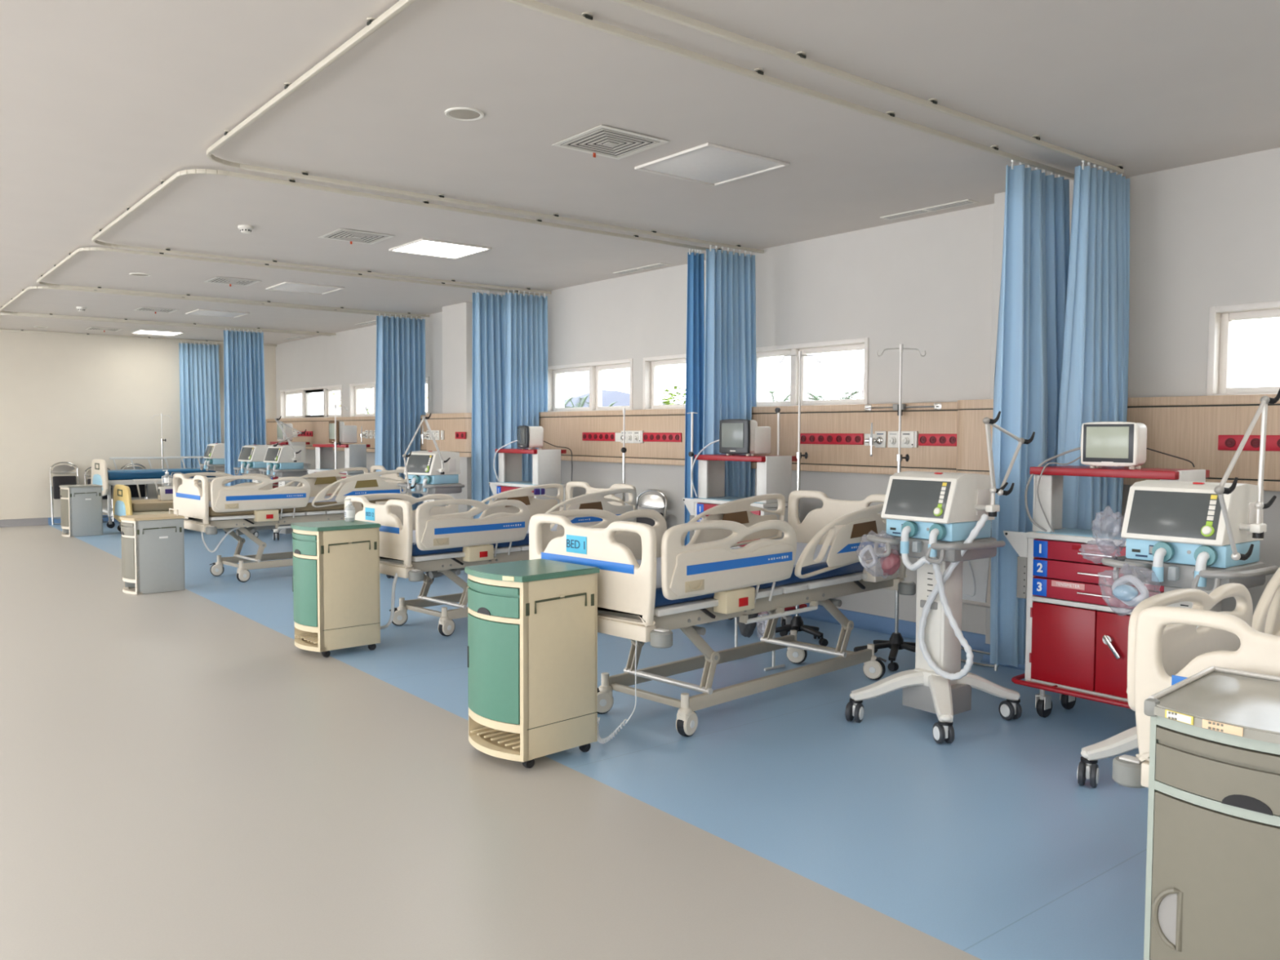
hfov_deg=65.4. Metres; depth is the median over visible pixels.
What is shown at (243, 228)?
smoke detector
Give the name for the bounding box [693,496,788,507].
countertop
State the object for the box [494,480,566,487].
countertop
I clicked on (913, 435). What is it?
switch plate
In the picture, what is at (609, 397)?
hill
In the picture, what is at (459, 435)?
strip
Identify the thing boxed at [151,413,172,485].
stand
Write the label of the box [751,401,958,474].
wood wall panel
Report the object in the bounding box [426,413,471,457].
wood wall panel
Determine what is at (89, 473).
folding chair
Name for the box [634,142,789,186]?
recessed light
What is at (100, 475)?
bed
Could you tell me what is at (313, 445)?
shelf
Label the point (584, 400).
palm tree
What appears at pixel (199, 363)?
privacy curtain
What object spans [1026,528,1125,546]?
countertop
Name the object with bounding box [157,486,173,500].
device box
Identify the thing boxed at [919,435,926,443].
socket
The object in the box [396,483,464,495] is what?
tray
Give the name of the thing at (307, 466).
cart
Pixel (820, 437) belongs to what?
socket
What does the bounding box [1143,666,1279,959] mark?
bedside cabinet
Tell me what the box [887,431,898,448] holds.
outlet plate
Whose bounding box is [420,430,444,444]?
outlet panel
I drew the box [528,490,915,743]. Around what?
hospital bed
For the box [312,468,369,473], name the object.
countertop
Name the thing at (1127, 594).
mask
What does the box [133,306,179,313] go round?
ceiling vent
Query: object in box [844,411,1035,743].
ventilator
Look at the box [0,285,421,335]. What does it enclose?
track
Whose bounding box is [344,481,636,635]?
hospital bed
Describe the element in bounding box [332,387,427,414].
leafy tree
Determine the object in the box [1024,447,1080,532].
cable
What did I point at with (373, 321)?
ceiling vent
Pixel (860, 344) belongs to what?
window
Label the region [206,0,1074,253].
track
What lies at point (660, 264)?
ceiling vent
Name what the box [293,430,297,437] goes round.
outlet panel
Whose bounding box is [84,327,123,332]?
ceiling vent
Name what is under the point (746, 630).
bag
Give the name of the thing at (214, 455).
ventilator
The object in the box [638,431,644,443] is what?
switch plate
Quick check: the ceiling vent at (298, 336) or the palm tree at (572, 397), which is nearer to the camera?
the ceiling vent at (298, 336)
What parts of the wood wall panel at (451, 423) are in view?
rail, rail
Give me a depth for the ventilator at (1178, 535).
4.08 m
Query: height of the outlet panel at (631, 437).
0.120 m
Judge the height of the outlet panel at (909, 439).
0.246 m
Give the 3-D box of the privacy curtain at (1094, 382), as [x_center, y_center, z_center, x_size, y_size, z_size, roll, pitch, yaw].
[2.608,-0.326,5.687,0.541,2.887,0.217,-2,4,-39]
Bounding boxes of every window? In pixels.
[280,384,342,418]
[349,377,429,417]
[547,358,632,412]
[642,353,686,409]
[755,337,869,406]
[1206,300,1279,395]
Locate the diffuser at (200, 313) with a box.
[188,310,245,317]
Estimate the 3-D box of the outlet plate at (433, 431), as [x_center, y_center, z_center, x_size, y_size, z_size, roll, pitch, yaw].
[-2.580,-0.557,12.386,0.042,0.120,0.100,-2,4,-39]
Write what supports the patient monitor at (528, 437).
on the cart at (546, 463)
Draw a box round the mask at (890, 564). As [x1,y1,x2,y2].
[858,544,900,574]
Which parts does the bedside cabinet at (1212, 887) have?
door handle, door, drawer, finger pull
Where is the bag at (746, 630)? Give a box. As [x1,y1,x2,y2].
[734,613,785,671]
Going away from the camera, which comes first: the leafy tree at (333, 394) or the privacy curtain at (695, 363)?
the privacy curtain at (695, 363)
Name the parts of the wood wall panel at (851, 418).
socket strip, rail, rail, socket strip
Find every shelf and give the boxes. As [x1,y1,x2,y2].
[270,441,310,444]
[312,444,369,447]
[495,448,566,453]
[694,453,796,462]
[1029,465,1209,479]
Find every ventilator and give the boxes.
[200,443,225,485]
[224,444,274,533]
[252,416,307,540]
[386,413,464,581]
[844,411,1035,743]
[1076,388,1279,787]
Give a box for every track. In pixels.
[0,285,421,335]
[0,313,331,346]
[36,247,540,317]
[91,168,744,293]
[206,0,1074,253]
[611,0,1124,173]
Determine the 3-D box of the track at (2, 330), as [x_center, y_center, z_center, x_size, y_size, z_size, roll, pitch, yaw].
[-7.455,-2.295,15.403,4.509,0.043,2.570,-2,4,-39]
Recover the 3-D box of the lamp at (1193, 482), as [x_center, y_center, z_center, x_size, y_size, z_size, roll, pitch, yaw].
[2.307,0.013,4.119,0.020,0.007,0.040,-2,4,-39]
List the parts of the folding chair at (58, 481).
frame, plate, seat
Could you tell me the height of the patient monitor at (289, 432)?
0.299 m
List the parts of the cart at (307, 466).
frame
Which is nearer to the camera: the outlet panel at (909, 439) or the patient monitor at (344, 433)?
the outlet panel at (909, 439)
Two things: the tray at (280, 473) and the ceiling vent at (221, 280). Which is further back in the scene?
the tray at (280, 473)
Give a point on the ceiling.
(102, 102)
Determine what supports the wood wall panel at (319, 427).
attached to the wall at (1203, 236)
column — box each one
[442,302,472,512]
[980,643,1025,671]
[985,178,1074,644]
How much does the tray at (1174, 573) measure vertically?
0.107 m
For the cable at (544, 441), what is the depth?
9.75 m
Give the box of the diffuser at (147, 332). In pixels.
[134,330,178,335]
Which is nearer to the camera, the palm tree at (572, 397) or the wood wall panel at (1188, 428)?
the wood wall panel at (1188, 428)
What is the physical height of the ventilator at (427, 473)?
1.684 m
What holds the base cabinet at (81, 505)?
on the floor
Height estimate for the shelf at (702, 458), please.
0.039 m
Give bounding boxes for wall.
[0,328,276,519]
[275,147,1279,635]
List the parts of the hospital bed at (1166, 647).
rail, foot rail, footboard, head rail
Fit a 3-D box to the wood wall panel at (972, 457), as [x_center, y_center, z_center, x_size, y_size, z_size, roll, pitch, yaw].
[2.514,-0.256,6.378,0.322,0.521,1.030,-2,4,-39]
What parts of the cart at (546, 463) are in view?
number plate, drawer, frame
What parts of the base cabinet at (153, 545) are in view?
drawer, door, frame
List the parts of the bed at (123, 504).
inset panel, footboard, mattress, bed frame, rail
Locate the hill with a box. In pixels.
[564,390,676,407]
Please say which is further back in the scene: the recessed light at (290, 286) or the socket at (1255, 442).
the recessed light at (290, 286)
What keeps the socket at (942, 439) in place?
attached to the wood wall panel at (851, 418)
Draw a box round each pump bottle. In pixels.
[161,469,181,486]
[344,498,355,517]
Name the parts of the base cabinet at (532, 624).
finger pull, drawer, door, frame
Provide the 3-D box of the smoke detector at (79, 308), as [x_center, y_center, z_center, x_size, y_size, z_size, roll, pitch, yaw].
[-7.047,-2.153,12.579,0.110,0.052,0.110,-2,4,-39]
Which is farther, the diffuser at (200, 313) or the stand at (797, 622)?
the diffuser at (200, 313)
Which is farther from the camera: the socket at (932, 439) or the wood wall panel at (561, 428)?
the wood wall panel at (561, 428)
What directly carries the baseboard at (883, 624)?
attached to the wall at (1203, 236)
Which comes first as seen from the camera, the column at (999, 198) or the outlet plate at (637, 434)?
the column at (999, 198)
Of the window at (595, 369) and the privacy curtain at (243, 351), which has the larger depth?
the privacy curtain at (243, 351)
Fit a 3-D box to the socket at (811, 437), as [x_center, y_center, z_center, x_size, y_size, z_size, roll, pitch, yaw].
[1.342,-0.323,7.789,0.006,0.052,0.052,-2,4,-39]
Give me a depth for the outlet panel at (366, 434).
14.39 m
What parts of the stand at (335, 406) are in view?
clamp knob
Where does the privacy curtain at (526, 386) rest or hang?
hanging from the track at (291, 182)
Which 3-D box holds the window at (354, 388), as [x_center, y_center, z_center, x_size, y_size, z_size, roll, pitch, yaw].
[-3.556,-1.171,14.362,0.212,0.510,2.650,-2,4,-39]
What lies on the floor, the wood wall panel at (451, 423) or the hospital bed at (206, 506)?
the hospital bed at (206, 506)
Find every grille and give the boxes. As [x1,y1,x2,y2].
[132,273,148,275]
[295,451,301,460]
[448,109,479,119]
[448,458,456,471]
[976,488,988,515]
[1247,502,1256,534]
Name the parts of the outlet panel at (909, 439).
blank plate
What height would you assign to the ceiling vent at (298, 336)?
0.008 m
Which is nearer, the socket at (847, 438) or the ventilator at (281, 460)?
the socket at (847, 438)
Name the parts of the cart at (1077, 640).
number plate, number plate, number plate, door, bumper rail, drawer, frame, handle, handle, handle, drawer, drawer, lever handle, door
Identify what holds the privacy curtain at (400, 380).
hanging from the track at (74, 253)
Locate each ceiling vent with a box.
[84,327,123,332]
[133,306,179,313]
[203,276,261,286]
[283,335,305,339]
[318,228,395,244]
[354,320,376,324]
[551,124,669,159]
[613,262,670,274]
[880,199,977,220]
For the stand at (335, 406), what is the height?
1.844 m
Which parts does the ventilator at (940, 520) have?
rotary knob, support arm, locking lever, support arm, lever, locking lever, support arm, locking lever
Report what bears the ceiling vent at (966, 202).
in the ceiling
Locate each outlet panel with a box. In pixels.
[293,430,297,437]
[359,430,374,443]
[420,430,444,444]
[614,431,644,443]
[864,431,918,456]
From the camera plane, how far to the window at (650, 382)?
9.69 m
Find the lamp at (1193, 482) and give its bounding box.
[1192,482,1204,484]
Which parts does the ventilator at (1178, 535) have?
rotary knob, support arm, locking lever, support arm, locking lever, support arm, lever, locking lever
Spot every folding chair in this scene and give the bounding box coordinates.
[49,462,79,524]
[84,466,114,522]
[120,463,147,498]
[635,488,667,526]
[960,520,999,671]
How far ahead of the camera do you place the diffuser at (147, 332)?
15.76 m
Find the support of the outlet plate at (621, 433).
attached to the outlet panel at (631, 437)
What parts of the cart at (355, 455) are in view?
frame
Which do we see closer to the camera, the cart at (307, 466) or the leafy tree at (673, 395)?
the cart at (307, 466)
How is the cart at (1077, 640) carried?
on the floor
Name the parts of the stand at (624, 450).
clamp knob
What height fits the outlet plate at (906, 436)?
0.120 m
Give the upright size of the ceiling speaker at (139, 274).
0.009 m
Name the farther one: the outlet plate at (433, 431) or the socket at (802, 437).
the outlet plate at (433, 431)
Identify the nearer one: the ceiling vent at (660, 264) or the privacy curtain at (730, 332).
the privacy curtain at (730, 332)
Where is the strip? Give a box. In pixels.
[455,431,466,439]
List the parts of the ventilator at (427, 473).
support arm, support arm, support arm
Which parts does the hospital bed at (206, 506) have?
footboard, rail, handset cord, foot rail, lift arm, lift arm, frame, foot rail, bed frame, mattress, head rail, head rail, headboard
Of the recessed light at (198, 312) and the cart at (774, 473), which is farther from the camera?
the recessed light at (198, 312)
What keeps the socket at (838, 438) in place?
attached to the wood wall panel at (851, 418)
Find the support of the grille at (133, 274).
attached to the ceiling speaker at (139, 274)
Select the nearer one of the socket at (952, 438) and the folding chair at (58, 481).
the socket at (952, 438)
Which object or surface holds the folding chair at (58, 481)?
on the floor
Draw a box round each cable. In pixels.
[493,440,517,480]
[543,440,572,481]
[690,439,719,496]
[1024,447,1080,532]
[1036,456,1080,532]
[1146,448,1195,466]
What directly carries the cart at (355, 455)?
on the floor
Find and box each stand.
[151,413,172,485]
[322,404,348,469]
[621,408,626,504]
[775,351,828,646]
[853,344,925,671]
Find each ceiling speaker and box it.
[128,272,151,276]
[444,106,484,120]
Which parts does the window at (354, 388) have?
sash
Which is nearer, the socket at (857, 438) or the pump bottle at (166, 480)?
the socket at (857, 438)
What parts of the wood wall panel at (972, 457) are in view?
rail, rail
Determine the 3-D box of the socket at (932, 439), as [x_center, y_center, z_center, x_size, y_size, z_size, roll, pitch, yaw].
[2.032,-0.279,6.926,0.006,0.052,0.052,-2,4,-39]
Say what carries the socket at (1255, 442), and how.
attached to the wood wall panel at (1188, 428)
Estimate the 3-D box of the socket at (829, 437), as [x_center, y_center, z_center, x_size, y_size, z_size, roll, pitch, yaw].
[1.455,-0.316,7.648,0.006,0.052,0.052,-2,4,-39]
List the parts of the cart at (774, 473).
number plate, drawer, frame, bumper rail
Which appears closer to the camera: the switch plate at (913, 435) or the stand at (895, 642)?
the stand at (895, 642)
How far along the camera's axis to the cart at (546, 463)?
9.78 m
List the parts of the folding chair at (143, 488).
plate, seat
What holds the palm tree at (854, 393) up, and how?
on the ground
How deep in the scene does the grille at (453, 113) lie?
4.85 m
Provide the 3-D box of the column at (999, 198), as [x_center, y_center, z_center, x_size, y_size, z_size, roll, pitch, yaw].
[2.607,-0.318,6.321,0.250,3.050,0.720,-2,4,-39]
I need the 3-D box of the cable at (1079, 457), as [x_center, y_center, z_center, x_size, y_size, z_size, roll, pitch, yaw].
[2.160,0.071,5.133,0.219,0.403,0.031,1,3,8]
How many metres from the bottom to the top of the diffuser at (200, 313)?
0.035 m
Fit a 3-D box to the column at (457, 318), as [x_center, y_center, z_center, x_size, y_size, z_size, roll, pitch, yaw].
[-2.178,-0.622,12.307,0.250,3.050,0.620,-2,4,-39]
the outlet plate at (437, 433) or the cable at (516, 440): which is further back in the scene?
the outlet plate at (437, 433)
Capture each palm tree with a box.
[564,395,577,407]
[564,395,589,408]
[765,389,790,401]
[806,390,862,399]
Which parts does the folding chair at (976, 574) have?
seat, frame, frame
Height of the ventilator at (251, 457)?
1.302 m
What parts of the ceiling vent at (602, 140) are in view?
plate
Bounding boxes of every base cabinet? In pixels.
[59,484,102,537]
[120,508,185,595]
[290,519,380,657]
[464,558,599,768]
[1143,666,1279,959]
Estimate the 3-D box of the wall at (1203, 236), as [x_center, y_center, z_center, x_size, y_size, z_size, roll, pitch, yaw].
[0.456,-0.523,9.402,0.240,3.150,22.550,-2,4,-39]
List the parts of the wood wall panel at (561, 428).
socket strip, rail, rail, socket strip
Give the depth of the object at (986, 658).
6.55 m
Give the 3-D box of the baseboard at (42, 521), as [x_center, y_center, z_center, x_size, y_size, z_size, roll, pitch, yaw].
[-10.566,0.696,14.812,10.310,0.115,0.050,-2,4,-39]
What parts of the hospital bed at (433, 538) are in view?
footboard, handset cord, rail, foot rail, lift arm, frame, lift arm, bed frame, mattress, foot rail, rail post, rail post, head rail, head rail, headboard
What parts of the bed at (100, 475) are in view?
inset panel, footboard, rail, bed frame, mattress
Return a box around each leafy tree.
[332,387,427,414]
[662,384,685,404]
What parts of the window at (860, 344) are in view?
sash, sash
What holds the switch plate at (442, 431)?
attached to the outlet panel at (426, 435)
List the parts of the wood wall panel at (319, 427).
socket strip, rail, rail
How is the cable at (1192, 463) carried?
attached to the patient monitor at (1108, 443)
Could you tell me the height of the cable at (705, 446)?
0.458 m
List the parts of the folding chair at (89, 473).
plate, seat, frame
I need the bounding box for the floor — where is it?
[0,521,1148,959]
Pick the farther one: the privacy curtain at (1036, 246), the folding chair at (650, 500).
the folding chair at (650, 500)
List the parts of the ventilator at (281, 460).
support arm, support arm, support arm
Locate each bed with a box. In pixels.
[90,456,215,528]
[112,477,216,531]
[173,465,412,582]
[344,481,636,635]
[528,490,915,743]
[1112,566,1279,788]
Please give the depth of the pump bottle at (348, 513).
6.95 m
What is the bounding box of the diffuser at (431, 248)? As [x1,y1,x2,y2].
[395,240,484,257]
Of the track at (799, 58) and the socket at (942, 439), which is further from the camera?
the socket at (942, 439)
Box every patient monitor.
[276,422,293,441]
[328,421,356,444]
[517,425,543,449]
[719,418,770,456]
[1080,421,1146,469]
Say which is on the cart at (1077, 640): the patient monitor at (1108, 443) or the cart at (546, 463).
the patient monitor at (1108, 443)
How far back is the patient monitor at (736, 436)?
7.44 m
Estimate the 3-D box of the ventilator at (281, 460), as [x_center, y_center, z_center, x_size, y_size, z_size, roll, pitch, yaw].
[-4.951,-0.040,13.978,0.705,1.707,0.827,3,4,41]
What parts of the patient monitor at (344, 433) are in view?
frame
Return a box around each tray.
[200,463,224,471]
[233,466,266,475]
[258,468,307,477]
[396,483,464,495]
[866,533,1005,564]
[1101,555,1279,594]
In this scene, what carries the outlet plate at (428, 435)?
attached to the outlet panel at (426, 435)
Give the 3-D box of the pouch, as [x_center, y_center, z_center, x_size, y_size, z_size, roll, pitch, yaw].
[-0.886,0.102,8.784,0.110,0.058,0.034,-3,4,-45]
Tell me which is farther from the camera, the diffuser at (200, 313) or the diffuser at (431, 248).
the diffuser at (200, 313)
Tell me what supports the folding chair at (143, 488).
on the floor
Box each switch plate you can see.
[440,430,444,439]
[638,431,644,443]
[909,431,918,447]
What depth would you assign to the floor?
4.01 m
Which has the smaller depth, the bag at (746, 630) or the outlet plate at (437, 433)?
the bag at (746, 630)
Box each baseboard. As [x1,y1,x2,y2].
[0,515,118,527]
[786,603,985,651]
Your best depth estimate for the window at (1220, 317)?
5.67 m
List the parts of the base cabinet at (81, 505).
drawer, door, frame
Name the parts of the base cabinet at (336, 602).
finger pull, drawer, door, frame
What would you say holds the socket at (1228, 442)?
attached to the wood wall panel at (1188, 428)
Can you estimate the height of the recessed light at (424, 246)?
0.016 m
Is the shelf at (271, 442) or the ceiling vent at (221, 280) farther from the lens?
the shelf at (271, 442)
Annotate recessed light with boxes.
[130,328,184,336]
[185,308,249,318]
[265,281,344,294]
[388,238,491,258]
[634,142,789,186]
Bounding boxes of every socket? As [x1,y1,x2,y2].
[800,435,805,441]
[808,435,814,441]
[817,435,823,442]
[826,435,832,442]
[835,435,841,442]
[844,435,851,442]
[854,435,860,442]
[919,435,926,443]
[928,435,936,443]
[938,435,946,444]
[949,435,955,444]
[1224,438,1235,447]
[1250,438,1260,448]
[1276,439,1279,447]
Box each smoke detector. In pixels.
[75,306,86,311]
[237,224,253,233]
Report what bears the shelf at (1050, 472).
attached to the cart at (1077, 640)
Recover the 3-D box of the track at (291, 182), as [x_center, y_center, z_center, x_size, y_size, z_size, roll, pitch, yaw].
[-1.800,-1.935,8.328,4.509,0.043,3.040,-2,4,-39]
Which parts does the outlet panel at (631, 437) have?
blank plate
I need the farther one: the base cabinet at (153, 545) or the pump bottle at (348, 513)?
the base cabinet at (153, 545)
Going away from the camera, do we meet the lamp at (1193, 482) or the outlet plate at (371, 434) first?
the lamp at (1193, 482)
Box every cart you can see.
[270,441,311,488]
[306,444,369,495]
[488,448,566,521]
[682,407,807,635]
[1003,465,1209,717]
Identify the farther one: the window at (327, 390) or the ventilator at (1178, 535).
the window at (327, 390)
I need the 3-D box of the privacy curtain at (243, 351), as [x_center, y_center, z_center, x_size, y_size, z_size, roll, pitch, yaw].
[-5.883,-0.795,14.850,0.593,2.887,0.184,-2,4,-39]
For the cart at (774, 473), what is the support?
on the floor
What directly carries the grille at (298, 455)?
attached to the ventilator at (281, 460)
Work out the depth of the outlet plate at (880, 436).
7.26 m
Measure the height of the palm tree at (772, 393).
6.573 m
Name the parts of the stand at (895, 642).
clamp knob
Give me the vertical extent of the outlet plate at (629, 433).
0.120 m
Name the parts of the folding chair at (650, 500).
seat, plate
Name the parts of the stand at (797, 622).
clamp knob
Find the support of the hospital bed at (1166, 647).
on the floor
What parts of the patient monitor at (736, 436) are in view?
frame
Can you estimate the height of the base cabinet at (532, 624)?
0.872 m
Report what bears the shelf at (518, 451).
attached to the cart at (546, 463)
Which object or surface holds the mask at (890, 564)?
hanging from the ventilator at (940, 520)
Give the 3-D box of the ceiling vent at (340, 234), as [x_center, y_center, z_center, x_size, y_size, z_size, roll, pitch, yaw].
[-2.255,-1.923,7.927,0.450,0.030,0.450,-2,4,-39]
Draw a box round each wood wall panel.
[266,414,426,452]
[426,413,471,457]
[538,408,685,465]
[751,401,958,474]
[955,399,993,475]
[1123,394,1279,491]
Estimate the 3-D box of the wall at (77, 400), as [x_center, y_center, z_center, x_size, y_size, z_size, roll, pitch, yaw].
[-10.716,-0.821,14.774,10.510,3.150,0.200,-2,4,-39]
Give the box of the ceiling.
[0,0,1279,344]
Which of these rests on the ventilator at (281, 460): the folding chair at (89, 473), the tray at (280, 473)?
the tray at (280, 473)
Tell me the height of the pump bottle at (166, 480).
0.164 m
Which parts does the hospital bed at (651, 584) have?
footboard, foot rail, handset cord, rail, lift arm, lift arm, foot rail, head rail, frame, bed frame, rail post, mattress, rail post, lift arm, lift arm, head rail, headboard, rail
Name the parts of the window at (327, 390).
sash, sash, sash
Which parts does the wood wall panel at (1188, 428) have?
rail, rail, socket strip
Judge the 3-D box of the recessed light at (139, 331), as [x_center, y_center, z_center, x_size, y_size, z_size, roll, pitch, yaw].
[-7.617,-2.325,15.740,0.636,0.016,0.636,-2,4,-39]
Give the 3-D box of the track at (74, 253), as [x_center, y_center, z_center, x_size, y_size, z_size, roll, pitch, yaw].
[-3.709,-2.057,10.716,4.509,0.043,2.720,-2,4,-39]
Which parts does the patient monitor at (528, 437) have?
frame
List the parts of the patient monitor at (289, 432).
frame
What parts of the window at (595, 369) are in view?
sash, sash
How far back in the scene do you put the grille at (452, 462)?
10.22 m
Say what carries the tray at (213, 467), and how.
on the ventilator at (214, 455)
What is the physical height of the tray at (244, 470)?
0.107 m
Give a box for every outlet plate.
[364,430,368,438]
[368,430,373,438]
[426,430,431,439]
[430,430,435,439]
[434,430,439,439]
[620,431,626,443]
[626,431,633,443]
[633,431,640,443]
[875,431,886,447]
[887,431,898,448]
[900,431,912,448]
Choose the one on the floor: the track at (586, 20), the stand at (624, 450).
the stand at (624, 450)
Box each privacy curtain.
[178,341,221,468]
[223,328,266,485]
[374,313,425,510]
[471,289,505,518]
[504,289,547,481]
[684,248,704,545]
[702,244,756,497]
[990,160,1069,666]
[1056,160,1129,532]
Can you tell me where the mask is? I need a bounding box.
[1111,574,1149,606]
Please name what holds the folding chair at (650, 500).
on the floor
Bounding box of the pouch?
[533,488,545,494]
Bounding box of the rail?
[864,403,941,415]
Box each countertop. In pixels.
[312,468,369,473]
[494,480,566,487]
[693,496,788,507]
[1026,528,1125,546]
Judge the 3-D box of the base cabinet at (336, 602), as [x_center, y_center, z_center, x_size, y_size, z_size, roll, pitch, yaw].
[-2.098,0.732,6.809,0.503,0.872,0.427,-2,4,-42]
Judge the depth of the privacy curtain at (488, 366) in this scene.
10.69 m
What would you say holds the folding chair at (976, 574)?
on the floor
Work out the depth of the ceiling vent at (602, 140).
5.32 m
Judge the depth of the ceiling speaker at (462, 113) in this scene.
4.85 m

